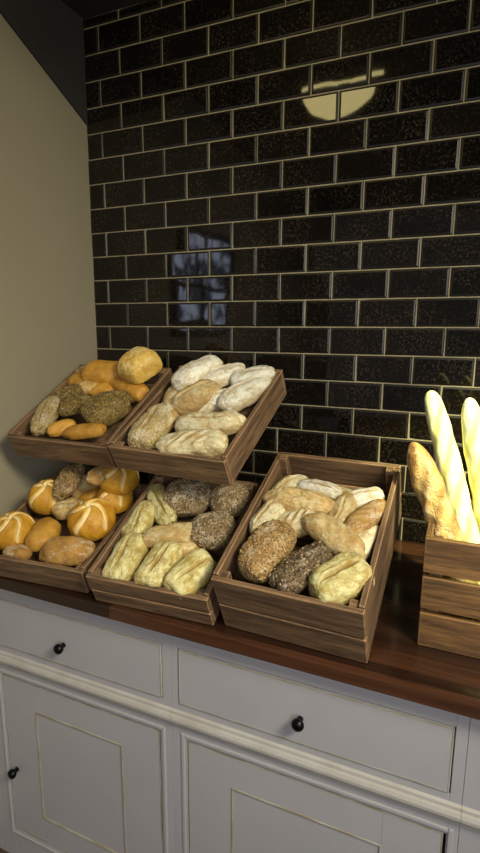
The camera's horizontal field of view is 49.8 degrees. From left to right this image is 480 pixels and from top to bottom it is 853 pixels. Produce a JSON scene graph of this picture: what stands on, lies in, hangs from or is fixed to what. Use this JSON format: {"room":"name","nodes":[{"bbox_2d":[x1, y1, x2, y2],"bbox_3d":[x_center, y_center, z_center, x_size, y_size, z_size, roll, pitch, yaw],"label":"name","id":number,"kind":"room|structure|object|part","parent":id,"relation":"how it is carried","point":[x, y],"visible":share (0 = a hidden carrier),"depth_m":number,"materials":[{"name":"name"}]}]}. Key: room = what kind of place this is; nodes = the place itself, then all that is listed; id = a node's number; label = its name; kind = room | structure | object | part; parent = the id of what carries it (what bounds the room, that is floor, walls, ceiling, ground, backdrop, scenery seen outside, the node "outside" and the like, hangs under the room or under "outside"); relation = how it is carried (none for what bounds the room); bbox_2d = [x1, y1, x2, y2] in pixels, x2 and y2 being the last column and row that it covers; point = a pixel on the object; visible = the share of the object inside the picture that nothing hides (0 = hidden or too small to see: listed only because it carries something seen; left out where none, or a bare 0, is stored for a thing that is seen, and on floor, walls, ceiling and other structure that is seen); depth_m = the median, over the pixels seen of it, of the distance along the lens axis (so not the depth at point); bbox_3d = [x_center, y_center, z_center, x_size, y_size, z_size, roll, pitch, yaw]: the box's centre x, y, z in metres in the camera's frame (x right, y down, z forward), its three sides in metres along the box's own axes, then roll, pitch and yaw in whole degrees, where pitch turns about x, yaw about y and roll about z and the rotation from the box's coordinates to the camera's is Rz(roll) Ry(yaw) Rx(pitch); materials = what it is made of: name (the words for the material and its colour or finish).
{"room":"food shop","nodes":[
{"label":"food shop","id":0,"kind":"room"},
{"bbox_2d":[0,0,97,516],"bbox_3d":[-1.194,0.170,0.465,0.108,2.465,3.200,5,12,23],"label":"wall","id":1,"kind":"structure","parent":0,"point":[48,317],"depth_m":1.57,"materials":[{"name":"beige paint"}]},
{"bbox_2d":[61,0,148,19],"bbox_3d":[0.021,-0.987,-0.233,2.700,0.080,3.300,5,12,23],"label":"ceiling","id":2,"kind":"structure","parent":0,"point":[86,9],"depth_m":1.58,"materials":[{"name":"grey paint"}]},
{"bbox_2d":[83,0,479,543],"bbox_3d":[0.745,0.005,1.400,2.902,2.465,0.109,5,12,23],"label":"wall","id":3,"kind":"structure","parent":0,"point":[292,187],"depth_m":1.49,"materials":[{"name":"black tile"}]},
{"bbox_3d":[0.007,1.499,0.233,2.700,0.050,3.300,5,12,23],"label":"floor","id":4,"kind":"structure","parent":0,"visible":0},
{"bbox_2d":[0,589,174,852],"bbox_3d":[-0.344,0.781,1.596,0.670,0.858,0.646,5,12,23],"label":"base cabinet","id":5,"kind":"object","parent":4,"relation":"on","point":[86,737],"visible":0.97,"depth_m":1.29,"materials":[{"name":"paint"}]},
{"bbox_3d":[-0.615,0.941,1.406,0.026,0.026,0.028,5,12,23],"label":"knob","id":6,"kind":"part","parent":5,"relation":"part of","materials":[{"name":"black metal"}]},
{"bbox_3d":[-0.434,0.534,1.247,0.026,0.026,0.028,5,12,23],"label":"knob","id":7,"kind":"part","parent":5,"relation":"part of","materials":[{"name":"black metal"}]},
{"bbox_3d":[-0.408,0.915,1.327,0.274,0.330,0.007,5,12,23],"label":"panel moulding","id":8,"kind":"part","parent":5,"relation":"part of","materials":[{"name":"wood"}]},
{"bbox_3d":[-0.425,0.522,1.267,0.553,0.133,0.020,5,12,23],"label":"drawer","id":9,"kind":"part","parent":5,"relation":"part of","materials":[{"name":"paint"}]},
{"bbox_3d":[-0.405,0.914,1.334,0.488,0.484,0.019,5,12,23],"label":"door","id":10,"kind":"part","parent":5,"relation":"part of","materials":[{"name":"paint"}]},
{"bbox_3d":[-0.463,0.623,1.287,0.670,0.040,0.013,5,12,23],"label":"rail moulding","id":11,"kind":"part","parent":5,"relation":"part of","materials":[{"name":"beige paint"}]},
{"bbox_2d":[0,539,479,719],"bbox_3d":[0.535,0.418,1.144,2.578,0.030,0.656,5,12,23],"label":"countertop","id":12,"kind":"structure","parent":5,"relation":"on","point":[397,666],"depth_m":1.01,"materials":[{"name":"wood"}]},
{"bbox_2d":[0,474,147,592],"bbox_3d":[-0.455,0.265,1.379,0.328,0.172,0.350,4,11,19],"label":"crate","id":13,"kind":"object","parent":12,"relation":"on","point":[33,570],"visible":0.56,"depth_m":1.23,"materials":[{"name":"wood"}]},
{"bbox_2d":[0,511,34,549],"bbox_3d":[-0.581,0.262,1.327,0.110,0.082,0.103,0,11,1],"label":"roll","id":14,"kind":"object","parent":13,"relation":"in","point":[14,525],"visible":0.76,"depth_m":1.29,"materials":[{"name":"food"}]},
{"bbox_2d":[3,544,32,559],"bbox_3d":[-0.549,0.309,1.279,0.071,0.035,0.050,2,11,9],"label":"bun","id":15,"kind":"object","parent":13,"relation":"in","point":[21,551],"visible":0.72,"depth_m":1.26,"materials":[{"name":"food"}]},
{"bbox_3d":[-0.605,0.255,1.429,0.011,0.068,0.325,4,29,19],"label":"panel","id":16,"kind":"part","parent":13,"relation":"part of","materials":[{"name":"wood"}]},
{"bbox_2d":[25,517,60,551],"bbox_3d":[-0.498,0.271,1.313,0.077,0.060,0.109,0,11,-1],"label":"bun","id":17,"kind":"object","parent":13,"relation":"in","point":[41,531],"visible":0.87,"depth_m":1.28,"materials":[{"name":"food"}]},
{"bbox_2d":[28,479,69,514],"bbox_3d":[-0.534,0.193,1.447,0.107,0.086,0.108,1,11,6],"label":"roll","id":18,"kind":"object","parent":13,"relation":"in","point":[41,499],"visible":0.64,"depth_m":1.41,"materials":[{"name":"food"}]},
{"bbox_2d":[51,497,82,519],"bbox_3d":[-0.464,0.222,1.415,0.096,0.051,0.067,-1,11,-6],"label":"loaf","id":19,"kind":"object","parent":13,"relation":"in","point":[60,510],"visible":0.62,"depth_m":1.39,"materials":[{"name":"food"}]},
{"bbox_2d":[39,536,95,565],"bbox_3d":[-0.414,0.296,1.247,0.137,0.061,0.079,1,11,3],"label":"bun","id":20,"kind":"object","parent":13,"relation":"in","point":[60,550],"visible":0.88,"depth_m":1.22,"materials":[{"name":"food"}]},
{"bbox_3d":[-0.453,0.286,1.389,0.306,0.010,0.326,4,29,19],"label":"board","id":21,"kind":"part","parent":13,"relation":"part of","materials":[{"name":"wood"}]},
{"bbox_2d":[53,463,84,499],"bbox_3d":[-0.477,0.148,1.445,0.071,0.078,0.146,1,11,4],"label":"seeded roll","id":22,"kind":"object","parent":13,"relation":"in","point":[69,479],"visible":0.93,"depth_m":1.41,"materials":[{"name":"food"}]},
{"bbox_2d":[71,473,96,498],"bbox_3d":[-0.445,0.167,1.479,0.080,0.060,0.077,-4,11,-21],"label":"loaf","id":23,"kind":"object","parent":13,"relation":"in","point":[84,486],"visible":0.31,"depth_m":1.44,"materials":[{"name":"food"}]},
{"bbox_2d":[78,486,100,500],"bbox_3d":[-0.415,0.196,1.466,0.095,0.056,0.071,0,11,-1],"label":"bun","id":24,"kind":"object","parent":13,"relation":"in","point":[90,494],"visible":0.25,"depth_m":1.44,"materials":[{"name":"food"}]},
{"bbox_2d":[67,498,115,540],"bbox_3d":[-0.384,0.235,1.337,0.120,0.095,0.117,3,11,14],"label":"roll","id":25,"kind":"object","parent":13,"relation":"in","point":[93,519],"visible":0.94,"depth_m":1.30,"materials":[{"name":"food"}]},
{"bbox_2d":[85,466,111,485],"bbox_3d":[-0.360,0.122,1.401,0.127,0.056,0.061,-9,14,-42],"label":"bun","id":26,"kind":"object","parent":13,"relation":"in","point":[95,476],"visible":0.49,"depth_m":1.36,"materials":[{"name":"food"}]},
{"bbox_3d":[-0.305,0.276,1.328,0.011,0.068,0.325,4,29,19],"label":"panel","id":27,"kind":"part","parent":13,"relation":"part of","materials":[{"name":"wood"}]},
{"bbox_2d":[96,488,133,513],"bbox_3d":[-0.344,0.192,1.418,0.101,0.077,0.101,2,11,8],"label":"roll","id":28,"kind":"object","parent":13,"relation":"in","point":[122,503],"visible":0.45,"depth_m":1.38,"materials":[{"name":"food"}]},
{"bbox_2d":[100,468,139,495],"bbox_3d":[-0.327,0.138,1.407,0.106,0.082,0.097,3,11,13],"label":"roll","id":29,"kind":"object","parent":13,"relation":"in","point":[118,481],"visible":0.74,"depth_m":1.37,"materials":[{"name":"food"}]},
{"bbox_3d":[-0.271,0.201,1.459,0.018,0.071,0.018,4,29,19],"label":"corner post","id":30,"kind":"part","parent":13,"relation":"part of","materials":[{"name":"wood"}]},
{"bbox_2d":[84,464,237,484],"bbox_3d":[-0.090,0.137,1.403,0.930,0.420,0.284,5,12,23],"label":"display stand","id":31,"kind":"object","parent":12,"relation":"on","point":[150,475],"visible":0.02,"depth_m":1.49,"materials":[{"name":"metal"}]},
{"bbox_2d":[6,364,171,467],"bbox_3d":[-0.414,-0.046,1.488,0.336,0.237,0.346,5,12,23],"label":"crate","id":32,"kind":"object","parent":31,"relation":"on","point":[95,451],"visible":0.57,"depth_m":1.39,"materials":[{"name":"wood"}]},
{"bbox_3d":[-0.563,-0.058,1.552,0.011,0.074,0.335,5,40,23],"label":"panel","id":33,"kind":"part","parent":32,"relation":"part of","materials":[{"name":"wood"}]},
{"bbox_2d":[30,396,59,435],"bbox_3d":[-0.549,-0.032,1.467,0.068,0.098,0.142,1,11,5],"label":"seeded roll","id":34,"kind":"object","parent":32,"relation":"in","point":[46,413],"visible":0.88,"depth_m":1.44,"materials":[{"name":"food"}]},
{"bbox_2d":[47,419,75,436],"bbox_3d":[-0.482,0.003,1.399,0.079,0.046,0.049,-1,11,-4],"label":"bun","id":35,"kind":"object","parent":32,"relation":"in","point":[55,429],"visible":0.8,"depth_m":1.38,"materials":[{"name":"food"}]},
{"bbox_2d":[51,384,84,399],"bbox_3d":[-0.511,-0.095,1.536,0.106,0.064,0.063,-1,11,-7],"label":"seeded roll","id":36,"kind":"object","parent":32,"relation":"in","point":[72,389],"visible":0.56,"depth_m":1.52,"materials":[{"name":"food"}]},
{"bbox_2d":[58,394,89,416],"bbox_3d":[-0.471,-0.062,1.482,0.097,0.061,0.073,0,11,-3],"label":"seeded roll","id":37,"kind":"object","parent":32,"relation":"in","point":[69,405],"visible":0.76,"depth_m":1.46,"materials":[{"name":"food"}]},
{"bbox_2d":[67,372,82,385],"bbox_3d":[-0.477,-0.143,1.590,0.111,0.052,0.060,3,11,17],"label":"bun","id":38,"kind":"object","parent":32,"relation":"in","point":[75,378],"visible":0.3,"depth_m":1.57,"materials":[{"name":"food"}]},
{"bbox_2d":[74,365,84,373],"bbox_3d":[-0.469,-0.168,1.609,0.098,0.055,0.055,2,11,11],"label":"seeded roll","id":39,"kind":"object","parent":32,"relation":"in","point":[78,370],"visible":0.2,"depth_m":1.60,"materials":[{"name":"food"}]},
{"bbox_2d":[62,423,106,439],"bbox_3d":[-0.413,0.012,1.365,0.128,0.046,0.048,3,11,15],"label":"bun","id":40,"kind":"object","parent":32,"relation":"in","point":[87,430],"visible":1,"depth_m":1.35,"materials":[{"name":"food"}]},
{"bbox_2d":[77,381,96,394],"bbox_3d":[-0.459,-0.116,1.549,0.092,0.044,0.049,2,11,12],"label":"bun","id":41,"kind":"object","parent":32,"relation":"in","point":[87,386],"visible":0.53,"depth_m":1.53,"materials":[{"name":"food"}]},
{"bbox_3d":[-0.410,-0.029,1.500,0.314,0.010,0.336,5,40,23],"label":"board","id":42,"kind":"part","parent":32,"relation":"part of","materials":[{"name":"wood"}]},
{"bbox_2d":[81,360,118,382],"bbox_3d":[-0.410,-0.162,1.568,0.130,0.079,0.095,4,11,18],"label":"bun","id":43,"kind":"object","parent":32,"relation":"in","point":[98,371],"visible":0.69,"depth_m":1.53,"materials":[{"name":"food"}]},
{"bbox_2d":[88,383,112,396],"bbox_3d":[-0.403,-0.108,1.539,0.102,0.051,0.063,4,11,19],"label":"bun","id":44,"kind":"object","parent":32,"relation":"in","point":[100,387],"visible":0.34,"depth_m":1.51,"materials":[{"name":"food"}]},
{"bbox_2d":[80,390,130,426],"bbox_3d":[-0.366,-0.050,1.415,0.127,0.095,0.114,-7,13,-34],"label":"seeded roll","id":45,"kind":"object","parent":32,"relation":"in","point":[107,408],"visible":0.98,"depth_m":1.38,"materials":[{"name":"food"}]},
{"bbox_2d":[119,390,136,402],"bbox_3d":[-0.317,-0.088,1.475,0.085,0.047,0.052,0,11,-1],"label":"seeded roll","id":46,"kind":"object","parent":32,"relation":"in","point":[125,393],"visible":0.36,"depth_m":1.46,"materials":[{"name":"food"}]},
{"bbox_2d":[109,376,148,401],"bbox_3d":[-0.323,-0.113,1.502,0.158,0.065,0.062,10,14,42],"label":"bun","id":47,"kind":"object","parent":32,"relation":"in","point":[136,392],"visible":0.7,"depth_m":1.46,"materials":[{"name":"food"}]},
{"bbox_2d":[117,346,162,383],"bbox_3d":[-0.287,-0.177,1.483,0.112,0.103,0.107,-10,15,-43],"label":"bread roll","id":48,"kind":"object","parent":47,"relation":"on","point":[137,365],"visible":1,"depth_m":1.45,"materials":[{"name":"food"}]},
{"bbox_3d":[-0.266,-0.033,1.424,0.011,0.074,0.335,5,40,23],"label":"panel","id":49,"kind":"part","parent":32,"relation":"part of","materials":[{"name":"wood"}]},
{"bbox_3d":[-0.223,-0.134,1.540,0.018,0.077,0.018,5,40,23],"label":"corner post","id":50,"kind":"part","parent":32,"relation":"part of","materials":[{"name":"wood"}]},
{"bbox_3d":[-0.239,0.192,1.621,0.494,0.030,0.017,5,12,23],"label":"cross rail","id":51,"kind":"part","parent":31,"relation":"part of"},
{"bbox_3d":[-0.250,0.163,1.500,0.024,0.333,0.024,5,12,23],"label":"leg","id":52,"kind":"part","parent":31,"relation":"part of","materials":[{"name":"metal"}]},
{"bbox_2d":[109,365,286,485],"bbox_3d":[-0.094,-0.023,1.306,0.315,0.235,0.351,6,12,26],"label":"crate","id":53,"kind":"object","parent":31,"relation":"on","point":[223,469],"visible":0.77,"depth_m":1.20,"materials":[{"name":"wood"}]},
{"bbox_3d":[-0.281,0.066,1.258,0.018,0.064,0.018,6,40,26],"label":"corner post","id":54,"kind":"part","parent":53,"relation":"part of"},
{"bbox_3d":[-0.230,-0.035,1.373,0.011,0.073,0.339,6,40,26],"label":"panel","id":55,"kind":"part","parent":53,"relation":"part of","materials":[{"name":"wood"}]},
{"bbox_2d":[127,403,172,449],"bbox_3d":[-0.214,-0.001,1.268,0.086,0.103,0.159,4,11,21],"label":"seeded roll","id":56,"kind":"object","parent":53,"relation":"in","point":[152,425],"visible":0.88,"depth_m":1.23,"materials":[{"name":"food"}]},
{"bbox_2d":[162,386,179,431],"bbox_3d":[-0.175,-0.048,1.324,0.060,0.106,0.161,1,11,6],"label":"loaf","id":57,"kind":"object","parent":53,"relation":"in","point":[173,414],"visible":0.37,"depth_m":1.29,"materials":[{"name":"food"}]},
{"bbox_2d":[155,429,227,457],"bbox_3d":[-0.107,0.042,1.176,0.177,0.074,0.073,3,11,16],"label":"bread loaf","id":58,"kind":"object","parent":53,"relation":"in","point":[199,442],"visible":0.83,"depth_m":1.15,"materials":[{"name":"food"}]},
{"bbox_2d":[170,379,221,414],"bbox_3d":[-0.114,-0.074,1.321,0.135,0.092,0.096,-5,12,-26],"label":"loaf","id":59,"kind":"object","parent":53,"relation":"in","point":[195,396],"visible":0.81,"depth_m":1.28,"materials":[{"name":"food"}]},
{"bbox_2d":[171,355,223,390],"bbox_3d":[-0.115,-0.143,1.374,0.142,0.092,0.080,-9,14,-40],"label":"bread loaf","id":60,"kind":"object","parent":53,"relation":"in","point":[191,372],"visible":0.81,"depth_m":1.34,"materials":[{"name":"food"}]},
{"bbox_3d":[-0.090,-0.005,1.318,0.293,0.010,0.340,6,40,26],"label":"board","id":61,"kind":"part","parent":53,"relation":"part of","materials":[{"name":"wood"}]},
{"bbox_2d":[174,410,246,434],"bbox_3d":[-0.072,-0.008,1.223,0.180,0.063,0.070,4,11,19],"label":"bread loaf","id":62,"kind":"object","parent":53,"relation":"in","point":[230,422],"visible":0.77,"depth_m":1.20,"materials":[{"name":"food"}]},
{"bbox_2d":[198,388,226,411],"bbox_3d":[-0.064,-0.060,1.321,0.144,0.077,0.077,1,11,3],"label":"bread loaf","id":63,"kind":"object","parent":53,"relation":"in","point":[211,406],"visible":0.18,"depth_m":1.29,"materials":[{"name":"food"}]},
{"bbox_2d":[201,362,245,386],"bbox_3d":[-0.049,-0.131,1.366,0.140,0.074,0.067,-3,11,-16],"label":"bread loaf","id":64,"kind":"object","parent":53,"relation":"in","point":[221,374],"visible":0.46,"depth_m":1.34,"materials":[{"name":"food"}]},
{"bbox_2d":[217,376,271,411],"bbox_3d":[0.011,-0.082,1.305,0.160,0.093,0.079,-6,12,-29],"label":"bread loaf","id":65,"kind":"object","parent":53,"relation":"in","point":[240,395],"visible":0.87,"depth_m":1.27,"materials":[{"name":"food"}]},
{"bbox_2d":[229,365,275,384],"bbox_3d":[0.032,-0.125,1.339,0.122,0.067,0.062,0,11,-1],"label":"bread loaf","id":66,"kind":"object","parent":53,"relation":"in","point":[259,371],"visible":0.71,"depth_m":1.32,"materials":[{"name":"food"}]},
{"bbox_3d":[0.041,-0.009,1.238,0.011,0.073,0.339,6,40,26],"label":"panel","id":67,"kind":"part","parent":53,"relation":"part of","materials":[{"name":"wood"}]},
{"bbox_2d":[86,474,258,624],"bbox_3d":[-0.139,0.266,1.233,0.289,0.226,0.356,4,11,20],"label":"crate","id":68,"kind":"object","parent":12,"relation":"on","point":[203,606],"visible":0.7,"depth_m":1.11,"materials":[{"name":"wood"}]},
{"bbox_3d":[-0.306,0.350,1.156,0.018,0.076,0.018,4,36,20],"label":"corner post","id":69,"kind":"part","parent":68,"relation":"part of","materials":[{"name":"wood"}]},
{"bbox_3d":[-0.269,0.258,1.280,0.011,0.085,0.333,4,36,20],"label":"panel","id":70,"kind":"part","parent":68,"relation":"part of","materials":[{"name":"wood"}]},
{"bbox_2d":[101,532,149,581],"bbox_3d":[-0.254,0.294,1.161,0.078,0.090,0.123,3,11,15],"label":"roll","id":71,"kind":"object","parent":68,"relation":"in","point":[130,551],"visible":0.84,"depth_m":1.13,"materials":[{"name":"food"}]},
{"bbox_2d":[121,500,154,536],"bbox_3d":[-0.241,0.230,1.254,0.063,0.079,0.114,4,11,18],"label":"roll","id":72,"kind":"object","parent":68,"relation":"in","point":[141,519],"visible":0.71,"depth_m":1.24,"materials":[{"name":"food"}]},
{"bbox_2d":[133,540,183,587],"bbox_3d":[-0.174,0.301,1.131,0.079,0.086,0.129,7,12,31],"label":"roll","id":73,"kind":"object","parent":68,"relation":"in","point":[164,554],"visible":0.85,"depth_m":1.11,"materials":[{"name":"food"}]},
{"bbox_3d":[-0.205,0.168,1.394,0.018,0.088,0.018,4,36,20],"label":"corner post","id":74,"kind":"part","parent":68,"relation":"part of","materials":[{"name":"wood"}]},
{"bbox_2d":[147,483,176,524],"bbox_3d":[-0.198,0.198,1.293,0.056,0.081,0.160,-4,11,-22],"label":"roll","id":75,"kind":"object","parent":68,"relation":"in","point":[164,514],"visible":0.66,"depth_m":1.26,"materials":[{"name":"food"}]},
{"bbox_3d":[-0.137,0.281,1.241,0.267,0.010,0.334,4,36,20],"label":"board","id":76,"kind":"part","parent":68,"relation":"part of","materials":[{"name":"wood"}]},
{"bbox_2d":[163,478,210,516],"bbox_3d":[-0.133,0.174,1.295,0.131,0.088,0.105,4,11,21],"label":"seeded roll","id":77,"kind":"object","parent":68,"relation":"in","point":[186,497],"visible":0.91,"depth_m":1.26,"materials":[{"name":"food"}]},
{"bbox_2d":[163,548,216,599],"bbox_3d":[-0.102,0.312,1.099,0.083,0.085,0.118,9,13,38],"label":"roll","id":78,"kind":"object","parent":68,"relation":"in","point":[195,571],"visible":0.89,"depth_m":1.07,"materials":[{"name":"food"}]},
{"bbox_2d":[181,540,198,556],"bbox_3d":[-0.134,0.277,1.175,0.100,0.049,0.058,1,11,1],"label":"loaf","id":79,"kind":"object","parent":68,"relation":"in","point":[188,547],"visible":0.21,"depth_m":1.15,"materials":[{"name":"food"}]},
{"bbox_2d":[142,522,191,547],"bbox_3d":[-0.158,0.247,1.186,0.139,0.051,0.058,0,11,-4],"label":"loaf","id":80,"kind":"object","parent":79,"relation":"on","point":[179,532],"visible":0.63,"depth_m":1.17,"materials":[{"name":"food"}]},
{"bbox_3d":[-0.072,0.368,1.071,0.018,0.076,0.018,4,36,20],"label":"corner post","id":81,"kind":"part","parent":68,"relation":"part of","materials":[{"name":"wood"}]},
{"bbox_2d":[189,510,235,551],"bbox_3d":[-0.064,0.238,1.192,0.112,0.078,0.095,0,11,-2],"label":"seeded roll","id":82,"kind":"object","parent":68,"relation":"in","point":[210,531],"visible":0.87,"depth_m":1.16,"materials":[{"name":"food"}]},
{"bbox_2d":[209,483,249,516],"bbox_3d":[-0.025,0.180,1.272,0.103,0.078,0.097,-2,11,-10],"label":"seeded roll","id":83,"kind":"object","parent":68,"relation":"in","point":[232,499],"visible":0.84,"depth_m":1.24,"materials":[{"name":"food"}]},
{"bbox_3d":[-0.009,0.277,1.184,0.011,0.085,0.333,4,36,20],"label":"panel","id":84,"kind":"part","parent":68,"relation":"part of","materials":[{"name":"wood"}]},
{"bbox_3d":[0.028,0.185,1.308,0.018,0.088,0.018,4,36,20],"label":"corner post","id":85,"kind":"part","parent":68,"relation":"part of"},
{"bbox_2d":[211,452,401,662],"bbox_3d":[0.165,0.249,1.114,0.292,0.307,0.419,5,12,25],"label":"crate","id":86,"kind":"object","parent":12,"relation":"on","point":[347,631],"visible":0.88,"depth_m":1.00,"materials":[{"name":"wood"}]},
{"bbox_3d":[-0.017,0.344,1.038,0.018,0.142,0.018,5,37,25],"label":"corner post","id":87,"kind":"part","parent":86,"relation":"part of","materials":[{"name":"wood"}]},
{"bbox_3d":[0.037,0.238,1.172,0.011,0.151,0.373,5,37,25],"label":"panel","id":88,"kind":"part","parent":86,"relation":"part of","materials":[{"name":"wood"}]},
{"bbox_2d":[237,519,296,582],"bbox_3d":[0.052,0.244,1.036,0.088,0.093,0.148,9,14,39],"label":"seeded roll","id":89,"kind":"object","parent":86,"relation":"in","point":[271,542],"visible":0.95,"depth_m":1.01,"materials":[{"name":"food"}]},
{"bbox_2d":[249,499,285,534],"bbox_3d":[0.062,0.196,1.117,0.062,0.068,0.119,9,13,38],"label":"bread loaf","id":90,"kind":"object","parent":86,"relation":"in","point":[270,510],"visible":0.52,"depth_m":1.10,"materials":[{"name":"food"}]},
{"bbox_3d":[0.119,0.136,1.293,0.018,0.154,0.018,5,37,25],"label":"corner post","id":91,"kind":"part","parent":86,"relation":"part of","materials":[{"name":"wood"}]},
{"bbox_2d":[271,474,308,489],"bbox_3d":[0.116,0.145,1.203,0.106,0.062,0.064,-8,13,-36],"label":"bread loaf","id":92,"kind":"object","parent":86,"relation":"in","point":[289,480],"visible":0.41,"depth_m":1.19,"materials":[{"name":"food"}]},
{"bbox_2d":[277,509,314,537],"bbox_3d":[0.121,0.204,1.099,0.118,0.064,0.064,1,11,2],"label":"bread loaf","id":93,"kind":"object","parent":86,"relation":"in","point":[294,518],"visible":0.33,"depth_m":1.08,"materials":[{"name":"food"}]},
{"bbox_2d":[262,487,334,513],"bbox_3d":[0.128,0.163,1.134,0.176,0.055,0.069,6,12,28],"label":"loaf","id":94,"kind":"object","parent":93,"relation":"on","point":[290,498],"visible":0.73,"depth_m":1.11,"materials":[{"name":"food"}]},
{"bbox_2d":[269,541,332,593],"bbox_3d":[0.117,0.268,0.986,0.138,0.078,0.072,-7,13,-33],"label":"seeded roll","id":95,"kind":"object","parent":86,"relation":"in","point":[292,574],"visible":0.91,"depth_m":0.96,"materials":[{"name":"food"}]},
{"bbox_3d":[0.165,0.250,1.114,0.270,0.010,0.374,5,37,25],"label":"board","id":96,"kind":"part","parent":86,"relation":"part of","materials":[{"name":"wood"}]},
{"bbox_2d":[296,478,342,500],"bbox_3d":[0.178,0.142,1.163,0.109,0.042,0.048,6,12,29],"label":"bread loaf","id":97,"kind":"object","parent":86,"relation":"in","point":[329,489],"visible":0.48,"depth_m":1.15,"materials":[{"name":"food"}]},
{"bbox_2d":[302,512,364,556],"bbox_3d":[0.188,0.217,1.029,0.066,0.070,0.152,-8,13,-36],"label":"loaf","id":98,"kind":"object","parent":86,"relation":"in","point":[333,533],"visible":0.86,"depth_m":1.01,"materials":[{"name":"food"}]},
{"bbox_2d":[327,491,356,522],"bbox_3d":[0.214,0.182,1.091,0.053,0.070,0.108,8,13,35],"label":"loaf","id":99,"kind":"object","parent":98,"relation":"on","point":[345,503],"visible":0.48,"depth_m":1.08,"materials":[{"name":"food"}]},
{"bbox_2d":[308,552,374,604],"bbox_3d":[0.186,0.279,0.948,0.123,0.082,0.087,-4,12,-23],"label":"roll","id":100,"kind":"object","parent":86,"relation":"in","point":[341,579],"visible":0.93,"depth_m":0.92,"materials":[{"name":"food"}]},
{"bbox_2d":[340,487,351,493],"bbox_3d":[0.217,0.156,1.163,0.107,0.047,0.054,5,12,26],"label":"bread loaf","id":101,"kind":"object","parent":86,"relation":"in","point":[344,490],"visible":0.09,"depth_m":1.15,"materials":[{"name":"food"}]},
{"bbox_3d":[0.211,0.364,0.934,0.018,0.142,0.018,5,37,25],"label":"corner post","id":102,"kind":"part","parent":86,"relation":"part of","materials":[{"name":"wood"}]},
{"bbox_2d":[344,499,386,533],"bbox_3d":[0.255,0.188,1.058,0.134,0.063,0.056,-9,14,-41],"label":"bun","id":103,"kind":"object","parent":86,"relation":"in","point":[365,517],"visible":0.74,"depth_m":1.04,"materials":[{"name":"food"}]},
{"bbox_2d":[349,486,384,507],"bbox_3d":[0.257,0.160,1.119,0.113,0.056,0.054,0,11,-4],"label":"bread loaf","id":104,"kind":"object","parent":86,"relation":"in","point":[363,496],"visible":0.5,"depth_m":1.10,"materials":[{"name":"food"}]},
{"bbox_2d":[357,525,379,561],"bbox_3d":[0.237,0.233,1.024,0.127,0.069,0.065,-10,15,-43],"label":"bread loaf","id":105,"kind":"object","parent":86,"relation":"in","point":[369,537],"visible":0.25,"depth_m":1.01,"materials":[{"name":"food"}]},
{"bbox_3d":[0.292,0.261,1.055,0.011,0.151,0.373,5,37,25],"label":"panel","id":106,"kind":"part","parent":86,"relation":"part of","materials":[{"name":"wood"}]},
{"bbox_3d":[0.347,0.156,1.189,0.018,0.154,0.018,5,37,25],"label":"corner post","id":107,"kind":"part","parent":86,"relation":"part of","materials":[{"name":"wood"}]},
{"bbox_2d":[417,501,479,658],"bbox_3d":[0.593,0.311,1.029,0.420,0.222,0.270,5,12,23],"label":"crate","id":108,"kind":"object","parent":12,"relation":"on","point":[444,601],"visible":0.77,"depth_m":0.97,"materials":[{"name":"brown wood"}]},
{"bbox_3d":[0.375,0.317,1.002,0.020,0.217,0.020,5,12,23],"label":"corner post","id":109,"kind":"part","parent":108,"relation":"part of","materials":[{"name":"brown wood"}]},
{"bbox_2d":[407,442,479,621],"bbox_3d":[0.417,0.218,1.050,0.060,0.357,0.185,-9,14,-42],"label":"baguette","id":110,"kind":"object","parent":108,"relation":"in","point":[427,482],"visible":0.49,"depth_m":1.04,"materials":[{"name":"food"}]},
{"bbox_3d":[0.592,0.413,1.048,0.396,0.010,0.246,5,12,23],"label":"board","id":111,"kind":"part","parent":108,"relation":"part of","materials":[{"name":"brown wood"}]},
{"bbox_2d":[424,391,479,583],"bbox_3d":[0.463,0.156,1.101,0.051,0.448,0.209,-5,12,-25],"label":"baguette","id":112,"kind":"object","parent":108,"relation":"in","point":[448,461],"visible":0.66,"depth_m":1.10,"materials":[{"name":"food"}]},
{"bbox_2d":[461,398,479,533],"bbox_3d":[0.517,0.163,1.094,0.123,0.444,0.049,9,13,37],"label":"baguette","id":113,"kind":"object","parent":108,"relation":"in","point":[470,414],"visible":0.92,"depth_m":1.08,"materials":[{"name":"food"}]},
{"bbox_2d":[169,636,469,852],"bbox_3d":[0.237,0.830,1.347,0.598,0.858,0.646,5,12,23],"label":"base cabinet","id":114,"kind":"object","parent":4,"relation":"on","point":[268,757],"visible":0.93,"depth_m":1.04,"materials":[{"name":"paint"}]},
{"bbox_3d":[0.114,0.581,1.012,0.026,0.026,0.028,5,12,23],"label":"knob","id":115,"kind":"part","parent":114,"relation":"part of","materials":[{"name":"black metal"}]},
{"bbox_3d":[0.127,0.961,1.097,0.319,0.330,0.007,5,12,23],"label":"panel moulding","id":116,"kind":"part","parent":114,"relation":"part of","materials":[{"name":"wood"}]},
{"bbox_3d":[0.118,0.673,1.038,0.598,0.040,0.013,5,12,23],"label":"rail moulding","id":117,"kind":"part","parent":114,"relation":"part of","materials":[{"name":"beige paint"}]},
{"bbox_3d":[0.130,0.959,1.104,0.533,0.484,0.019,5,12,23],"label":"door","id":118,"kind":"part","parent":114,"relation":"part of","materials":[{"name":"paint"}]},
{"bbox_3d":[0.124,0.569,1.032,0.556,0.133,0.020,5,12,23],"label":"drawer","id":119,"kind":"part","parent":114,"relation":"part of","materials":[{"name":"paint"}]},
{"bbox_2d":[457,718,479,852],"bbox_3d":[0.818,0.880,1.098,0.670,0.858,0.646,5,12,23],"label":"base cabinet","id":120,"kind":"object","parent":4,"relation":"on","point":[469,828],"visible":0.3,"depth_m":0.91,"materials":[{"name":"paint"}]},
{"bbox_3d":[0.700,0.722,0.789,0.670,0.040,0.013,5,12,23],"label":"rail moulding","id":121,"kind":"part","parent":120,"relation":"part of","materials":[{"name":"beige paint"}]}
]}

